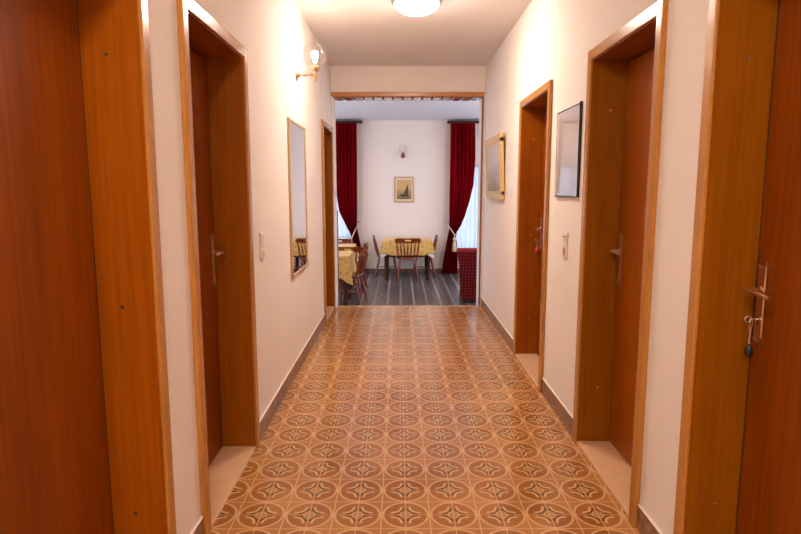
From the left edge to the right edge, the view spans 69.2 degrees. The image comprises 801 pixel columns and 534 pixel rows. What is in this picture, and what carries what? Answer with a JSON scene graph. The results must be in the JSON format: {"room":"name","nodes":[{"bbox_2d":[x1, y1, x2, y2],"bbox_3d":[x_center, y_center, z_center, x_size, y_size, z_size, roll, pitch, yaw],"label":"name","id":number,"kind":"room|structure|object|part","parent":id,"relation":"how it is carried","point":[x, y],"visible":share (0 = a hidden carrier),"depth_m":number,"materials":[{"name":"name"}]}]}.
{"room":"hallway","nodes":[
{"label":"hallway","id":0,"kind":"room"},
{"bbox_2d":[147,0,330,533],"bbox_3d":[-0.894,-0.284,2.099,0.260,2.690,9.040,0,8,0],"label":"wall","id":1,"kind":"structure","parent":0,"point":[277,39],"depth_m":3.15,"materials":[{"name":"beige paint"}]},
{"bbox_2d":[0,0,176,533],"bbox_3d":[-0.881,0.152,1.368,0.282,2.018,0.915,0,8,0],"label":"door","id":2,"kind":"structure","parent":1,"relation":"in","point":[86,443],"depth_m":1.66,"materials":[{"name":"brown wood"}]},
{"bbox_2d":[176,0,259,533],"bbox_3d":[-0.884,-0.002,2.525,0.282,2.018,0.850,0,8,0],"label":"door","id":3,"kind":"structure","parent":1,"relation":"in","point":[212,63],"depth_m":2.80,"materials":[{"name":"brown wood"}]},
{"bbox_3d":[-0.917,-0.034,2.854,0.006,0.263,0.038,0,8,0],"label":"handle plate","id":4,"kind":"part","parent":3,"relation":"part of","materials":[{"name":"brown metal"}]},
{"bbox_3d":[-0.886,-0.065,2.799,0.056,0.029,0.131,0,8,0],"label":"lever","id":5,"kind":"part","parent":3,"relation":"part of","materials":[{"name":"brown metal"}]},
{"bbox_2d":[190,313,324,533],"bbox_3d":[-0.758,1.055,1.827,0.011,0.107,8.146,0,8,0],"label":"baseboard","id":6,"kind":"structure","parent":1,"relation":"attached to","point":[264,421],"depth_m":3.76,"materials":[{"name":"tile"}]},
{"bbox_2d":[259,232,265,259],"bbox_3d":[-0.755,-0.118,3.196,0.022,0.150,0.082,0,8,0],"label":"switch plate","id":7,"kind":"object","parent":1,"relation":"attached to","point":[261,234],"visible":1,"depth_m":3.17,"materials":[{"name":"beige plastic"}]},
{"bbox_2d":[287,117,307,277],"bbox_3d":[-0.759,-0.511,4.329,0.018,1.100,0.680,0,8,0],"label":"wall mirror","id":8,"kind":"object","parent":1,"relation":"attached to","point":[296,133],"visible":1,"depth_m":4.26,"materials":[{"name":"clear mirror"}]},
{"bbox_2d":[295,51,319,81],"bbox_3d":[-0.654,-1.498,4.258,0.228,0.281,0.176,0,8,0],"label":"wall sconce","id":9,"kind":"object","parent":1,"relation":"attached to","point":[314,54],"visible":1,"depth_m":4.25,"materials":[{"name":"gold metal"}]},
{"bbox_3d":[-0.752,-1.413,4.269,0.032,0.090,0.090,0,8,0],"label":"wall plate","id":10,"kind":"part","parent":9,"relation":"part of","materials":[{"name":"gold metal"}]},
{"bbox_3d":[-0.688,-1.413,4.269,0.120,0.024,0.024,0,8,0],"label":"arm","id":11,"kind":"part","parent":9,"relation":"part of","materials":[{"name":"gold metal"}]},
{"bbox_3d":[-0.628,-1.539,4.253,0.054,0.084,0.053,0,8,0],"label":"bulb","id":12,"kind":"part","parent":9,"relation":"part of","materials":[{"name":"white glass"}]},
{"bbox_2d":[321,119,334,322],"bbox_3d":[-0.890,-0.486,6.156,0.282,2.018,0.835,0,8,0],"label":"door","id":13,"kind":"structure","parent":1,"relation":"in","point":[326,129],"depth_m":6.46,"materials":[{"name":"brown wood"}]},
{"bbox_2d":[339,273,475,305],"bbox_3d":[-0.017,0.504,9.318,6.600,0.100,5.060,0,8,0],"label":"floor","id":14,"kind":"structure","parent":0,"point":[442,290],"depth_m":9.66,"materials":[{"name":"grey wood"}]},
{"bbox_2d":[337,211,338,305],"bbox_3d":[-0.766,0.032,7.065,0.038,1.432,0.037,0,8,0],"label":"post","id":15,"kind":"object","parent":14,"relation":"on","point":[337,211],"visible":0.29,"depth_m":7.04,"materials":[{"name":"white paint"}]},
{"bbox_2d":[338,239,351,243],"bbox_3d":[-1.109,-0.077,10.262,0.470,0.808,0.480,0,8,0],"label":"dining chair","id":16,"kind":"object","parent":14,"relation":"on","point":[344,241],"visible":0.05,"depth_m":10.44,"materials":[{"name":"brown wood"}]},
{"bbox_2d":[343,280,351,305],"bbox_3d":[-1.136,0.177,8.597,0.800,0.738,0.740,0,8,0],"label":"dining table","id":17,"kind":"object","parent":14,"relation":"on","point":[346,286],"visible":0.2,"depth_m":8.29,"materials":[{"name":"brown wood"}]},
{"bbox_3d":[-0.785,0.234,8.282,0.062,0.708,0.062,7,11,44],"label":"leg","id":18,"kind":"part","parent":17,"relation":"part of","materials":[{"name":"brown wood"}]},
{"bbox_3d":[-0.786,0.150,8.916,0.062,0.708,0.062,7,11,44],"label":"leg","id":19,"kind":"part","parent":17,"relation":"part of","materials":[{"name":"brown wood"}]},
{"bbox_3d":[-1.136,-0.031,8.569,0.922,0.325,0.862,0,8,0],"label":"cloth","id":20,"kind":"object","parent":17,"relation":"on","visible":0},
{"bbox_2d":[339,251,356,284],"bbox_3d":[-1.136,0.002,8.573,0.942,0.405,0.882,0,8,0],"label":"tablecloth","id":21,"kind":"object","parent":20,"relation":"on","point":[347,265],"visible":0.23,"depth_m":8.19,"materials":[{"name":"yellow fabric"}]},
{"bbox_2d":[339,247,362,297],"bbox_3d":[-0.817,0.059,9.243,0.470,0.808,0.480,0,8,0],"label":"dining chair","id":22,"kind":"object","parent":14,"relation":"on","point":[355,249],"visible":0.28,"depth_m":9.02,"materials":[{"name":"brown wood"}]},
{"bbox_3d":[-0.816,-0.268,8.979,0.470,0.090,0.042,0,8,0],"label":"rail","id":23,"kind":"part","parent":22,"relation":"part of","materials":[{"name":"brown wood"}]},
{"bbox_3d":[-0.651,0.272,9.127,0.042,0.416,0.132,-6,9,-36],"label":"leg","id":24,"kind":"part","parent":22,"relation":"part of","materials":[{"name":"brown wood"}]},
{"bbox_2d":[339,249,368,305],"bbox_3d":[-0.737,0.139,8.645,0.480,0.808,0.470,2,8,12],"label":"dining chair","id":25,"kind":"object","parent":14,"relation":"on","point":[361,264],"visible":0.78,"depth_m":8.53,"materials":[{"name":"brown wood"}]},
{"bbox_3d":[-0.896,0.306,8.872,0.043,0.415,0.109,-5,9,-36],"label":"leg","id":26,"kind":"part","parent":25,"relation":"part of","materials":[{"name":"brown wood"}]},
{"bbox_3d":[-0.633,0.358,8.480,0.042,0.416,0.132,-7,10,-41],"label":"leg","id":27,"kind":"part","parent":25,"relation":"part of","materials":[{"name":"brown wood"}]},
{"bbox_3d":[-0.771,0.116,8.650,0.390,0.034,0.426,2,8,12],"label":"seat","id":28,"kind":"part","parent":25,"relation":"part of","materials":[{"name":"brown wood"}]},
{"bbox_3d":[-0.614,-0.012,8.405,0.107,0.311,0.034,6,10,40],"label":"post","id":29,"kind":"part","parent":25,"relation":"part of","materials":[{"name":"brown wood"}]},
{"bbox_3d":[-0.524,-0.211,8.551,0.042,0.090,0.470,2,8,12],"label":"rail","id":30,"kind":"part","parent":25,"relation":"part of","materials":[{"name":"brown wood"}]},
{"bbox_3d":[-0.561,0.315,8.800,0.132,0.416,0.042,-3,8,-24],"label":"leg","id":31,"kind":"part","parent":25,"relation":"part of","materials":[{"name":"brown wood"}]},
{"bbox_2d":[352,242,368,287],"bbox_3d":[-0.784,-0.015,9.798,0.480,0.808,0.470,1,8,7],"label":"dining chair","id":32,"kind":"object","parent":14,"relation":"on","point":[365,246],"visible":0.26,"depth_m":9.80,"materials":[{"name":"brown wood"}]},
{"bbox_2d":[372,235,396,277],"bbox_3d":[-0.299,-0.209,11.251,0.480,0.808,0.470,0,8,0],"label":"dining chair","id":33,"kind":"object","parent":14,"relation":"on","point":[374,239],"visible":0.85,"depth_m":11.10,"materials":[{"name":"brown wood"}]},
{"bbox_3d":[-0.444,0.007,11.114,0.114,0.416,0.084,0,8,0],"label":"leg","id":34,"kind":"part","parent":33,"relation":"part of","materials":[{"name":"brown wood"}]},
{"bbox_3d":[-0.102,0.007,11.115,0.085,0.415,0.084,0,8,0],"label":"leg","id":35,"kind":"part","parent":33,"relation":"part of","materials":[{"name":"brown wood"}]},
{"bbox_2d":[384,255,429,279],"bbox_3d":[0.125,-0.166,11.176,0.880,0.738,0.800,0,8,0],"label":"dining table","id":36,"kind":"object","parent":14,"relation":"on","point":[386,258],"visible":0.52,"depth_m":10.83,"materials":[{"name":"brown wood"}]},
{"bbox_3d":[-0.265,-0.105,10.831,0.062,0.708,0.062,7,11,44],"label":"leg","id":37,"kind":"part","parent":36,"relation":"part of","materials":[{"name":"brown wood"}]},
{"bbox_2d":[380,253,433,258],"bbox_3d":[0.125,-0.375,11.148,1.002,0.325,0.922,0,8,0],"label":"cloth","id":38,"kind":"object","parent":36,"relation":"on","point":[382,254],"visible":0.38,"depth_m":10.72,"materials":[{"name":"white fabric"}]},
{"bbox_2d":[380,237,434,254],"bbox_3d":[0.125,-0.406,11.144,1.022,0.274,0.942,0,8,0],"label":"tablecloth","id":39,"kind":"object","parent":38,"relation":"on","point":[388,246],"visible":0.75,"depth_m":10.73,"materials":[{"name":"yellow fabric"}]},
{"bbox_3d":[0.515,-0.105,10.832,0.062,0.708,0.062,7,11,44],"label":"leg","id":40,"kind":"part","parent":36,"relation":"part of","materials":[{"name":"brown wood"}]},
{"bbox_2d":[395,238,420,281],"bbox_3d":[0.132,-0.149,10.806,0.470,0.808,0.480,0,8,0],"label":"dining chair","id":41,"kind":"object","parent":14,"relation":"on","point":[398,240],"visible":1,"depth_m":10.62,"materials":[{"name":"brown wood"}]},
{"bbox_3d":[-0.031,0.064,10.688,0.084,0.416,0.114,0,8,0],"label":"leg","id":42,"kind":"part","parent":41,"relation":"part of","materials":[{"name":"brown wood"}]},
{"bbox_3d":[0.132,-0.176,10.837,0.426,0.034,0.390,0,8,0],"label":"seat","id":43,"kind":"part","parent":41,"relation":"part of","materials":[{"name":"brown wood"}]},
{"bbox_3d":[0.133,-0.476,10.542,0.470,0.090,0.042,0,8,0],"label":"rail","id":44,"kind":"part","parent":41,"relation":"part of","materials":[{"name":"brown wood"}]},
{"bbox_3d":[0.296,0.064,10.689,0.084,0.416,0.114,0,8,0],"label":"leg","id":45,"kind":"part","parent":41,"relation":"part of","materials":[{"name":"brown wood"}]},
{"bbox_2d":[413,235,437,277],"bbox_3d":[0.479,-0.209,11.252,0.480,0.808,0.470,0,8,0],"label":"dining chair","id":46,"kind":"object","parent":14,"relation":"on","point":[436,236],"visible":0.7,"depth_m":11.10,"materials":[{"name":"brown wood"}]},
{"bbox_3d":[0.623,0.007,11.116,0.114,0.416,0.084,0,8,0],"label":"leg","id":47,"kind":"part","parent":46,"relation":"part of","materials":[{"name":"brown wood"}]},
{"bbox_2d":[456,248,476,302],"bbox_3d":[1.544,0.092,8.898,1.430,0.827,0.630,0,8,0],"label":"upholstered bench","id":48,"kind":"object","parent":14,"relation":"on","point":[467,257],"visible":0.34,"depth_m":8.60,"materials":[{"name":"red fabric"}]},
{"bbox_3d":[-1.198,0.019,9.786,0.820,0.738,0.700,0,8,0],"label":"dining table","id":49,"kind":"object","parent":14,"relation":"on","visible":0},
{"bbox_3d":[-1.198,-0.190,9.758,0.942,0.325,0.822,0,8,0],"label":"cloth","id":50,"kind":"object","parent":49,"relation":"on","visible":0},
{"bbox_2d":[339,244,358,257],"bbox_3d":[-1.198,-0.221,9.754,0.962,0.274,0.842,0,8,0],"label":"tablecloth","id":51,"kind":"object","parent":50,"relation":"on","point":[340,245],"visible":0.18,"depth_m":9.77,"materials":[{"name":"yellow fabric"}]},
{"bbox_2d":[335,100,479,119],"bbox_3d":[-0.017,-2.615,9.024,6.600,0.100,4.820,0,8,0],"label":"ceiling","id":52,"kind":"structure","parent":0,"point":[344,110],"depth_m":10.00,"materials":[{"name":"paint"}]},
{"bbox_2d":[330,66,485,305],"bbox_3d":[-0.012,-0.729,6.723,6.600,3.030,0.240,0,8,0],"label":"wall partition","id":53,"kind":"structure","parent":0,"point":[343,78],"depth_m":6.43,"materials":[{"name":"beige paint"}]},
{"bbox_2d":[333,97,481,100],"bbox_3d":[0.080,-1.907,6.566,1.661,0.022,0.240,0,8,0],"label":"trim","id":54,"kind":"structure","parent":53,"relation":"attached to","point":[335,98],"depth_m":6.57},
{"bbox_2d":[331,92,484,96],"bbox_3d":[0.080,-1.912,6.433,1.701,0.048,0.022,0,8,0],"label":"trim","id":55,"kind":"structure","parent":53,"relation":"attached to","point":[333,94],"depth_m":6.42,"materials":[{"name":"brown wood"}]},
{"bbox_2d":[478,97,483,305],"bbox_3d":[0.915,-0.720,6.606,0.020,2.362,0.020,0,8,0],"label":"trim","id":56,"kind":"structure","parent":53,"relation":"attached to","point":[482,97],"depth_m":6.59,"materials":[{"name":"brown wood"}]},
{"bbox_2d":[338,120,478,268],"bbox_3d":[-0.022,-1.401,11.768,7.200,3.030,0.300,0,8,0],"label":"wall","id":57,"kind":"structure","parent":0,"point":[426,143],"depth_m":11.58,"materials":[{"name":"paint"}]},
{"bbox_2d":[336,120,362,122],"bbox_3d":[-1.505,-2.817,11.304,1.533,0.042,0.240,0,8,0],"label":"rail","id":58,"kind":"object","parent":57,"relation":"attached to","point":[337,121],"visible":0.41,"depth_m":11.19,"materials":[{"name":"brown wood"}]},
{"bbox_2d":[336,123,360,259],"bbox_3d":[-1.007,-1.326,11.450,0.569,2.945,0.220,0,8,-2],"label":"curtain","id":59,"kind":"object","parent":58,"relation":"hanging from","point":[346,134],"visible":0.77,"depth_m":11.40,"materials":[{"name":"fabric"}]},
{"bbox_2d":[349,221,359,243],"bbox_3d":[-0.934,-0.575,11.559,0.167,0.676,0.386,2,8,18],"label":"tieback","id":60,"kind":"object","parent":57,"relation":"attached to","point":[351,237],"visible":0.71,"depth_m":11.47,"materials":[{"name":"white fabric"}]},
{"bbox_2d":[394,177,413,201],"bbox_3d":[0.070,-1.545,11.585,0.388,0.507,0.025,0,8,0],"label":"picture","id":61,"kind":"object","parent":57,"relation":"attached to","point":[403,186],"visible":1,"depth_m":11.58,"materials":[{"name":"beige paper"}]},
{"bbox_2d":[397,180,410,198],"bbox_3d":[0.071,-1.545,11.585,0.286,0.383,0.004,0,8,0],"label":"painting","id":62,"kind":"object","parent":61,"relation":"attached to","point":[403,186],"depth_m":11.58},
{"bbox_2d":[364,269,458,272],"bbox_3d":[-0.021,0.076,11.807,6.600,0.090,0.012,0,8,0],"label":"baseboard","id":63,"kind":"structure","parent":57,"relation":"attached to","point":[365,270],"depth_m":11.80,"materials":[{"name":"wood"}]},
{"bbox_2d":[447,120,478,122],"bbox_3d":[1.619,-2.817,11.310,1.420,0.042,0.240,0,8,0],"label":"rail","id":64,"kind":"object","parent":57,"relation":"attached to","point":[448,121],"visible":0.4,"depth_m":11.19,"materials":[{"name":"brown wood"}]},
{"bbox_2d":[441,123,474,273],"bbox_3d":[1.136,-1.327,11.456,0.646,2.945,0.228,0,8,0],"label":"curtain","id":65,"kind":"object","parent":64,"relation":"hanging from","point":[462,136],"visible":0.97,"depth_m":11.41,"materials":[{"name":"fabric"}]},
{"bbox_2d":[445,221,456,251],"bbox_3d":[1.023,-0.618,11.563,0.193,0.591,0.394,-3,8,-21],"label":"tieback","id":66,"kind":"object","parent":65,"relation":"attached to","point":[454,247],"visible":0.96,"depth_m":11.42,"materials":[{"name":"white fabric"}]},
{"bbox_3d":[-1.622,-1.309,11.718,1.300,1.500,0.177,0,8,0],"label":"window","id":67,"kind":"structure","parent":57,"relation":"in","visible":0},
{"bbox_2d":[337,202,350,237],"bbox_3d":[-1.621,-1.317,11.680,1.280,1.465,0.040,0,8,0],"label":"sheer curtain","id":68,"kind":"object","parent":67,"relation":"hanging from","point":[343,232],"visible":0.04,"depth_m":11.75,"materials":[{"name":"fabric"}]},
{"bbox_3d":[1.628,-1.191,11.740,1.100,1.740,0.177,0,8,0],"label":"window","id":69,"kind":"structure","parent":57,"relation":"in","visible":0},
{"bbox_2d":[456,165,477,247],"bbox_3d":[1.629,-1.198,11.702,1.080,1.705,0.040,0,8,0],"label":"sheer curtain","id":70,"kind":"object","parent":69,"relation":"hanging from","point":[466,237],"visible":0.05,"depth_m":11.74,"materials":[{"name":"fabric"}]},
{"bbox_2d":[294,0,531,65],"bbox_3d":[0.094,-1.667,1.917,2.235,0.100,9.040,0,8,0],"label":"ceiling","id":71,"kind":"structure","parent":0,"point":[347,32],"depth_m":4.97,"materials":[{"name":"paint"}]},
{"bbox_2d":[391,0,441,15],"bbox_3d":[0.113,-1.831,4.046,0.356,0.138,0.360,0,8,0],"label":"ceiling lamp","id":72,"kind":"object","parent":71,"relation":"attached to","point":[408,7],"visible":1,"depth_m":3.98,"materials":[{"name":"white glass"}]},
{"bbox_3d":[0.113,-1.866,4.039,0.356,0.068,0.356,0,8,0],"label":"plate","id":73,"kind":"part","parent":72,"relation":"part of","materials":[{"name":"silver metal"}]},
{"bbox_2d":[211,306,639,533],"bbox_3d":[0.094,1.110,2.269,2.235,0.120,9.005,0,8,0],"label":"floor","id":74,"kind":"structure","parent":0,"point":[395,419],"depth_m":3.06,"materials":[{"name":"tile"}]},
{"bbox_2d":[482,0,708,533],"bbox_3d":[1.081,-0.285,2.103,0.260,2.690,9.040,0,8,0],"label":"wall","id":75,"kind":"structure","parent":0,"point":[552,39],"depth_m":2.90,"materials":[{"name":"beige paint"}]},
{"bbox_2d":[485,132,504,199],"bbox_3d":[0.916,-0.968,5.689,0.057,0.598,0.950,0,8,0],"label":"framed picture","id":76,"kind":"object","parent":75,"relation":"attached to","point":[494,146],"visible":1,"depth_m":5.55,"materials":[{"name":"brown wood"}]},
{"bbox_2d":[513,79,552,391],"bbox_3d":[1.066,-0.224,4.191,0.282,2.018,0.920,0,8,0],"label":"door","id":77,"kind":"structure","parent":75,"relation":"in","point":[535,110],"depth_m":4.54,"materials":[{"name":"brown wood"}]},
{"bbox_2d":[535,239,539,253],"bbox_3d":[1.075,-0.161,4.568,0.033,0.119,0.033,7,11,44],"label":"key","id":78,"kind":"object","parent":77,"relation":"hanging from","point":[536,249],"visible":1,"depth_m":4.56,"materials":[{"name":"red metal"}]},
{"bbox_3d":[1.099,-0.261,4.554,0.006,0.263,0.038,0,8,0],"label":"handle plate","id":79,"kind":"part","parent":77,"relation":"part of","materials":[{"name":"brown metal"}]},
{"bbox_2d":[562,232,567,258],"bbox_3d":[0.942,-0.126,3.329,0.015,0.150,0.082,0,8,0],"label":"switch plate","id":80,"kind":"object","parent":75,"relation":"attached to","point":[565,234],"visible":1,"depth_m":3.31,"materials":[{"name":"beige plastic"}]},
{"bbox_2d":[554,101,582,196],"bbox_3d":[0.941,-0.646,3.278,0.015,0.497,0.454,0,8,0],"label":"framed print","id":81,"kind":"object","parent":75,"relation":"attached to","point":[569,120],"visible":1,"depth_m":3.26,"materials":[{"name":"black metal"}]},
{"bbox_2d":[481,297,662,533],"bbox_3d":[0.946,0.995,2.273,0.011,0.107,9.040,0,8,0],"label":"baseboard","id":82,"kind":"structure","parent":75,"relation":"attached to","point":[645,524],"depth_m":3.43,"materials":[{"name":"tile"}]},
{"bbox_2d":[572,0,668,526],"bbox_3d":[1.069,-0.012,2.599,0.282,2.018,0.828,0,8,0],"label":"door","id":83,"kind":"structure","parent":75,"relation":"in","point":[626,70],"depth_m":2.85,"materials":[{"name":"brown wood"}]},
{"bbox_3d":[1.071,-0.073,2.861,0.056,0.029,0.131,0,8,0],"label":"lever","id":84,"kind":"part","parent":83,"relation":"part of","materials":[{"name":"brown metal"}]},
{"bbox_3d":[1.102,-0.043,2.917,0.006,0.263,0.038,0,8,0],"label":"handle plate","id":85,"kind":"part","parent":83,"relation":"part of","materials":[{"name":"brown metal"}]},
{"bbox_2d":[673,0,800,533],"bbox_3d":[1.071,0.145,1.421,0.282,2.018,0.915,0,8,0],"label":"door","id":86,"kind":"structure","parent":75,"relation":"in","point":[739,469],"depth_m":1.77,"materials":[{"name":"brown wood"}]},
{"bbox_2d":[744,316,757,356],"bbox_3d":[1.080,0.214,1.796,0.038,0.131,0.025,4,9,29],"label":"key","id":87,"kind":"object","parent":86,"relation":"hanging from","point":[748,350],"visible":1,"depth_m":1.79,"materials":[{"name":"silver metal"}]},
{"bbox_3d":[1.073,0.078,1.726,0.056,0.029,0.131,0,8,0],"label":"lever","id":88,"kind":"part","parent":86,"relation":"part of","materials":[{"name":"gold metal"}]},
{"bbox_3d":[1.104,0.108,1.782,0.006,0.263,0.038,0,8,0],"label":"handle plate","id":89,"kind":"part","parent":86,"relation":"part of","materials":[{"name":"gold metal"}]}
]}

